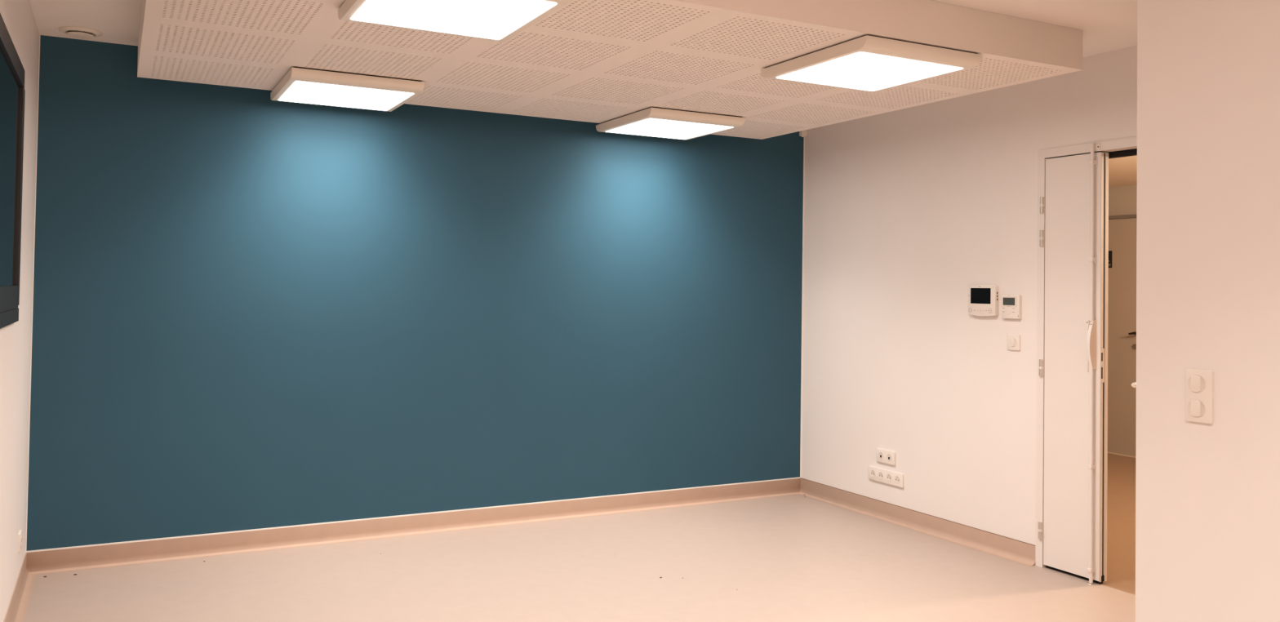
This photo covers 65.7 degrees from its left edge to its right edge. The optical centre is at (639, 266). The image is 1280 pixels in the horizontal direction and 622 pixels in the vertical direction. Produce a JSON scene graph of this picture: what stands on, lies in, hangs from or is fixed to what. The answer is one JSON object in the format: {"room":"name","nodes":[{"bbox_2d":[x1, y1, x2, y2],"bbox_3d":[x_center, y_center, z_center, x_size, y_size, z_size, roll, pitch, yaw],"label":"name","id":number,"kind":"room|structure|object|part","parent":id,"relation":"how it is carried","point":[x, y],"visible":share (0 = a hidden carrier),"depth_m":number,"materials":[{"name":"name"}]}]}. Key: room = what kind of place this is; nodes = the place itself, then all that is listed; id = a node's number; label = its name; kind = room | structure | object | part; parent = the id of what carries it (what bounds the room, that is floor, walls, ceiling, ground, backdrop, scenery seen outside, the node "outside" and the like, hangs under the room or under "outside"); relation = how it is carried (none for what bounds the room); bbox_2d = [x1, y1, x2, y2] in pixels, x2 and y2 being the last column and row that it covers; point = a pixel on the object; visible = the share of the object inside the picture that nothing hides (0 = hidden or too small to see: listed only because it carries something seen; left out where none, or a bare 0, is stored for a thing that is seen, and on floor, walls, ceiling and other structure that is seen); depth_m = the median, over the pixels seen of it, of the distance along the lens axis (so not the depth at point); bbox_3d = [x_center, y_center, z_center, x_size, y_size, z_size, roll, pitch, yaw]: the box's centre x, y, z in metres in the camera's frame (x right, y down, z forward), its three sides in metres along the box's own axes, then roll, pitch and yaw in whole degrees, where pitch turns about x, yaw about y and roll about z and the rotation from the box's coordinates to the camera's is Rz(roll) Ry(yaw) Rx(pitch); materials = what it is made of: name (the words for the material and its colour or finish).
{"room":"empty meeting room","nodes":[
{"label":"empty meeting room","id":0,"kind":"room"},
{"bbox_2d":[0,0,39,621],"bbox_3d":[-1.235,0.126,1.457,0.150,2.500,7.350,1,-1,-28],"label":"wall","id":1,"kind":"structure","parent":0,"point":[18,16],"depth_m":4.01,"materials":[{"name":"white paint"}]},
{"bbox_2d":[0,13,25,328],"bbox_3d":[-2.040,-0.278,3.170,0.015,0.955,1.420,1,-1,-28],"label":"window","id":2,"kind":"structure","parent":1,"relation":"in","point":[12,91],"depth_m":3.44,"materials":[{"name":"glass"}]},
{"bbox_3d":[-2.043,0.107,3.155,0.012,0.085,1.405,1,-1,-28],"label":"rail","id":3,"kind":"part","parent":2,"relation":"part of","materials":[{"name":"grey metal"}]},
{"bbox_3d":[-2.042,0.175,3.151,0.015,0.050,1.400,1,-1,-28],"label":"sill","id":4,"kind":"part","parent":2,"relation":"part of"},
{"bbox_3d":[-2.045,-0.278,3.167,0.004,0.835,1.320,1,-1,-28],"label":"glass pane","id":5,"kind":"part","parent":2,"relation":"part of","materials":[{"name":"black"}]},
{"bbox_3d":[-2.027,-0.720,3.166,0.014,0.070,1.390,1,-1,-28],"label":"head rail","id":6,"kind":"part","parent":2,"relation":"part of","materials":[{"name":"grey metal"}]},
{"bbox_2d":[3,552,35,621],"bbox_3d":[-1.131,1.328,1.412,0.045,0.096,7.200,1,-1,-28],"label":"baseboard","id":7,"kind":"structure","parent":1,"relation":"attached to","point":[18,605],"depth_m":4.17,"materials":[{"name":"beige plastic"}]},
{"bbox_2d":[17,529,22,552],"bbox_3d":[-2.633,1.169,4.217,0.012,0.081,0.081,1,-1,-28],"label":"wall socket","id":8,"kind":"object","parent":1,"relation":"attached to","point":[20,535],"visible":1,"depth_m":4.18,"materials":[{"name":"white plastic"}]},
{"bbox_2d":[25,35,39,551],"bbox_3d":[-2.819,0.117,4.607,0.003,2.396,0.004,1,-1,-28],"label":"trim","id":9,"kind":"structure","parent":1,"relation":"attached to","point":[39,36],"depth_m":4.61,"materials":[{"name":"white"}]},
{"bbox_2d":[26,35,803,551],"bbox_3d":[-0.898,0.220,5.711,4.435,2.500,0.150,1,-1,-28],"label":"wall","id":10,"kind":"structure","parent":0,"point":[251,310],"depth_m":5.36,"materials":[{"name":"blue paint"}]},
{"bbox_2d":[25,476,800,574],"bbox_3d":[-0.870,1.420,5.600,4.435,0.096,0.045,1,-1,-28],"label":"baseboard","id":11,"kind":"structure","parent":10,"relation":"attached to","point":[41,562],"depth_m":5.33,"materials":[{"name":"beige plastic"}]},
{"bbox_2d":[800,137,804,477],"bbox_3d":[1.094,0.217,6.682,0.006,2.396,0.005,1,-1,-28],"label":"trim","id":12,"kind":"structure","parent":10,"relation":"attached to","point":[803,137],"depth_m":6.68,"materials":[{"name":"white"}]},
{"bbox_2d":[799,129,807,137],"bbox_3d":[1.100,-0.926,6.678,0.048,0.112,0.038,1,-1,-28],"label":"detector","id":13,"kind":"object","parent":10,"relation":"attached to","point":[802,133],"visible":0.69,"depth_m":6.67,"materials":[{"name":"white plastic"}]},
{"bbox_2d":[23,453,1135,621],"bbox_3d":[1.949,1.524,3.949,8.171,0.100,9.100,1,-1,-28],"label":"floor","id":14,"kind":"structure","parent":0,"point":[793,557],"depth_m":4.63,"materials":[{"name":"beige plastic"}]},
{"bbox_2d":[1099,583,1135,595],"bbox_3d":[2.378,1.486,4.248,0.008,0.002,0.924,1,-1,-28],"label":"trim","id":15,"kind":"structure","parent":14,"relation":"on","point":[1100,584],"depth_m":4.58,"materials":[{"name":"brown"}]},
{"bbox_2d":[29,0,1137,57],"bbox_3d":[0.843,-1.124,2.492,4.735,0.100,7.500,1,-1,-28],"label":"ceiling","id":16,"kind":"structure","parent":0,"point":[1107,25],"depth_m":4.17,"materials":[{"name":"white paint"}]},
{"bbox_2d":[58,26,102,38],"bbox_3d":[-2.565,-1.065,4.548,0.176,0.026,0.176,1,-1,-28],"label":"ceiling vent","id":17,"kind":"object","parent":16,"relation":"in","point":[73,31],"visible":1,"depth_m":4.51,"materials":[{"name":"beige"}]},
{"bbox_2d":[137,0,1083,139],"bbox_3d":[-0.238,-0.960,4.503,3.600,0.172,2.400,1,-1,-28],"label":"ceiling panel","id":18,"kind":"object","parent":16,"relation":"attached to","point":[597,61],"visible":0.74,"depth_m":4.14,"materials":[{"name":"beige"}]},
{"bbox_2d":[270,66,424,111],"bbox_3d":[-1.448,-0.857,4.867,0.600,0.053,0.690,1,-1,-28],"label":"ceiling light","id":19,"kind":"object","parent":18,"relation":"attached to","point":[299,85],"visible":1,"depth_m":4.70,"materials":[{"name":"beige"}]},
{"bbox_2d":[278,80,413,111],"bbox_3d":[-1.449,-0.831,4.867,0.545,0.002,0.555,1,-1,-28],"label":"diffuser","id":20,"kind":"object","parent":19,"relation":"attached to","point":[311,92],"depth_m":4.83,"materials":[{"name":"white"}]},
{"bbox_3d":[-1.448,-0.880,4.868,0.576,0.007,0.662,1,-1,-28],"label":"mounting plate","id":21,"kind":"part","parent":19,"relation":"part of","materials":[{"name":"brown"}]},
{"bbox_2d":[337,0,570,41],"bbox_3d":[-0.634,-0.878,3.318,0.600,0.053,0.690,1,-1,-28],"label":"ceiling light","id":22,"kind":"object","parent":18,"relation":"attached to","point":[500,20],"visible":1,"depth_m":3.35,"materials":[{"name":"beige"}]},
{"bbox_2d":[595,106,745,139],"bbox_3d":[0.164,-0.816,5.728,0.600,0.053,0.690,1,-1,-28],"label":"ceiling light","id":23,"kind":"object","parent":18,"relation":"attached to","point":[654,122],"visible":1,"depth_m":5.56,"materials":[{"name":"beige"}]},
{"bbox_2d":[605,118,733,139],"bbox_3d":[0.163,-0.790,5.728,0.545,0.002,0.555,1,-1,-28],"label":"diffuser","id":24,"kind":"object","parent":23,"relation":"attached to","point":[654,127],"depth_m":5.70,"materials":[{"name":"white"}]},
{"bbox_3d":[0.164,-0.839,5.729,0.576,0.007,0.662,1,-1,-28],"label":"mounting plate","id":25,"kind":"part","parent":23,"relation":"part of","materials":[{"name":"brown"}]},
{"bbox_2d":[760,34,982,92],"bbox_3d":[0.955,-0.837,4.169,0.600,0.053,0.690,1,-1,-28],"label":"ceiling light","id":26,"kind":"object","parent":18,"relation":"attached to","point":[866,63],"visible":1,"depth_m":4.03,"materials":[{"name":"beige"}]},
{"bbox_2d":[776,52,963,91],"bbox_3d":[0.955,-0.811,4.169,0.545,0.002,0.555,1,-1,-28],"label":"diffuser","id":27,"kind":"object","parent":26,"relation":"attached to","point":[860,71],"depth_m":4.13,"materials":[{"name":"white"}]},
{"bbox_3d":[0.955,-0.861,4.170,0.576,0.007,0.662,1,-1,-28],"label":"mounting plate","id":28,"kind":"part","parent":26,"relation":"part of","materials":[{"name":"brown"}]},
{"bbox_2d":[800,44,1137,545],"bbox_3d":[1.963,0.250,5.208,0.150,2.500,3.720,1,-1,-28],"label":"wall","id":29,"kind":"structure","parent":0,"point":[906,210],"depth_m":5.59,"materials":[{"name":"white paint"}]},
{"bbox_2d":[875,448,895,465],"bbox_3d":[1.468,1.137,5.926,0.013,0.081,0.158,1,-1,-28],"label":"socket","id":30,"kind":"object","parent":29,"relation":"attached to","point":[883,455],"visible":1,"depth_m":5.92,"materials":[{"name":"white plastic"}]},
{"bbox_2d":[868,465,903,488],"bbox_3d":[1.471,1.253,5.914,0.014,0.083,0.298,1,-1,-28],"label":"power socket","id":31,"kind":"object","parent":29,"relation":"attached to","point":[891,477],"visible":1,"depth_m":5.91,"materials":[{"name":"white plastic"}]},
{"bbox_2d":[799,477,1035,566],"bbox_3d":[1.509,1.458,5.798,0.045,0.096,1.924,1,-1,-28],"label":"baseboard","id":32,"kind":"structure","parent":29,"relation":"attached to","point":[1005,548],"depth_m":5.62,"materials":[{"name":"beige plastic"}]},
{"bbox_2d":[968,284,999,315],"bbox_3d":[1.826,0.183,5.281,0.028,0.166,0.191,1,-1,-28],"label":"intercom","id":33,"kind":"object","parent":29,"relation":"attached to","point":[983,300],"visible":1,"depth_m":5.26,"materials":[{"name":"white plastic"}]},
{"bbox_2d":[1000,294,1022,319],"bbox_3d":[1.915,0.209,5.118,0.022,0.122,0.118,1,-1,-28],"label":"thermostat","id":34,"kind":"object","parent":29,"relation":"attached to","point":[1011,304],"visible":1,"depth_m":5.10,"materials":[{"name":"white plastic"}]},
{"bbox_2d":[1006,333,1020,351],"bbox_3d":[1.921,0.391,5.106,0.013,0.082,0.082,1,-1,-28],"label":"light switch","id":35,"kind":"object","parent":29,"relation":"attached to","point":[1013,341],"visible":1,"depth_m":5.10,"materials":[{"name":"white plastic"}]},
{"bbox_2d":[1038,143,1108,583],"bbox_3d":[2.087,0.456,4.811,0.100,2.072,0.342,1,-1,-28],"label":"door","id":36,"kind":"structure","parent":29,"relation":"in","point":[1077,204],"depth_m":4.78,"materials":[{"name":"white paint"}]},
{"bbox_3d":[2.119,0.378,4.689,0.016,0.246,0.010,1,-1,-28],"label":"grip arm","id":37,"kind":"part","parent":36,"relation":"part of","materials":[{"name":"white paint"}]},
{"bbox_3d":[2.122,0.369,4.675,0.030,0.228,0.016,1,-1,-28],"label":"grip lever","id":38,"kind":"part","parent":36,"relation":"part of","materials":[{"name":"white paint"}]},
{"bbox_3d":[2.131,0.455,4.679,0.017,2.064,0.020,1,-1,-28],"label":"bolt rod","id":39,"kind":"part","parent":36,"relation":"part of","materials":[{"name":"white paint"}]},
{"bbox_3d":[2.176,0.466,4.666,0.025,0.160,0.001,1,-1,-28],"label":"lock plate","id":40,"kind":"part","parent":36,"relation":"part of","materials":[{"name":"beige"}]},
{"bbox_2d":[1035,136,1137,567],"bbox_3d":[2.345,0.449,4.420,0.105,2.080,1.318,1,-1,-28],"label":"door frame","id":41,"kind":"structure","parent":29,"relation":"attached to","point":[1126,147],"depth_m":4.95,"materials":[{"name":"white paint"}]},
{"bbox_2d":[1131,382,1136,387],"bbox_3d":[2.151,0.450,3.694,0.902,2.018,0.102,1,-1,-28],"label":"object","id":42,"kind":"structure","parent":29,"relation":"in","point":[1133,384],"depth_m":3.53,"materials":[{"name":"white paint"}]},
{"bbox_2d":[1108,184,1137,219],"bbox_3d":[4.895,0.440,7.028,0.130,2.280,6.450,1,-1,-28],"label":"wall","id":43,"kind":"structure","parent":0,"point":[1122,200],"depth_m":8.43,"materials":[{"name":"white paint"}]},
{"bbox_2d":[1107,213,1136,457],"bbox_3d":[3.932,0.584,8.610,0.082,2.030,1.090,1,-1,-28],"label":"door","id":44,"kind":"structure","parent":43,"relation":"in","point":[1122,300],"depth_m":8.38,"materials":[{"name":"brown"}]},
{"bbox_2d":[1108,250,1111,267],"bbox_3d":[4.000,-0.059,8.550,0.007,0.146,0.152,1,-1,-28],"label":"door sign","id":45,"kind":"object","parent":44,"relation":"attached to","point":[1109,251],"visible":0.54,"depth_m":8.50,"materials":[{"name":"black"}]},
{"bbox_3d":[3.969,-0.416,8.642,0.032,0.027,1.090,1,-1,-28],"label":"frame","id":46,"kind":"part","parent":44,"relation":"part of","materials":[{"name":"brown"}]},
{"bbox_2d":[1108,155,1137,187],"bbox_3d":[3.452,-0.787,6.279,3.436,0.100,6.450,1,-1,-28],"label":"ceiling","id":47,"kind":"structure","parent":0,"point":[1122,171],"depth_m":7.44,"materials":[{"name":"beige"}]},
{"bbox_2d":[1135,0,1279,621],"bbox_3d":[2.995,0.190,1.681,1.335,2.500,3.780,1,-1,-28],"label":"wall partition","id":48,"kind":"structure","parent":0,"point":[1207,495],"depth_m":2.84,"materials":[{"name":"white paint"}]},
{"bbox_2d":[1185,368,1213,424],"bbox_3d":[1.606,0.373,2.852,0.013,0.152,0.081,1,-1,-28],"label":"double switch","id":49,"kind":"object","parent":48,"relation":"attached to","point":[1199,384],"visible":1,"depth_m":2.84,"materials":[{"name":"white plastic"}]}
]}

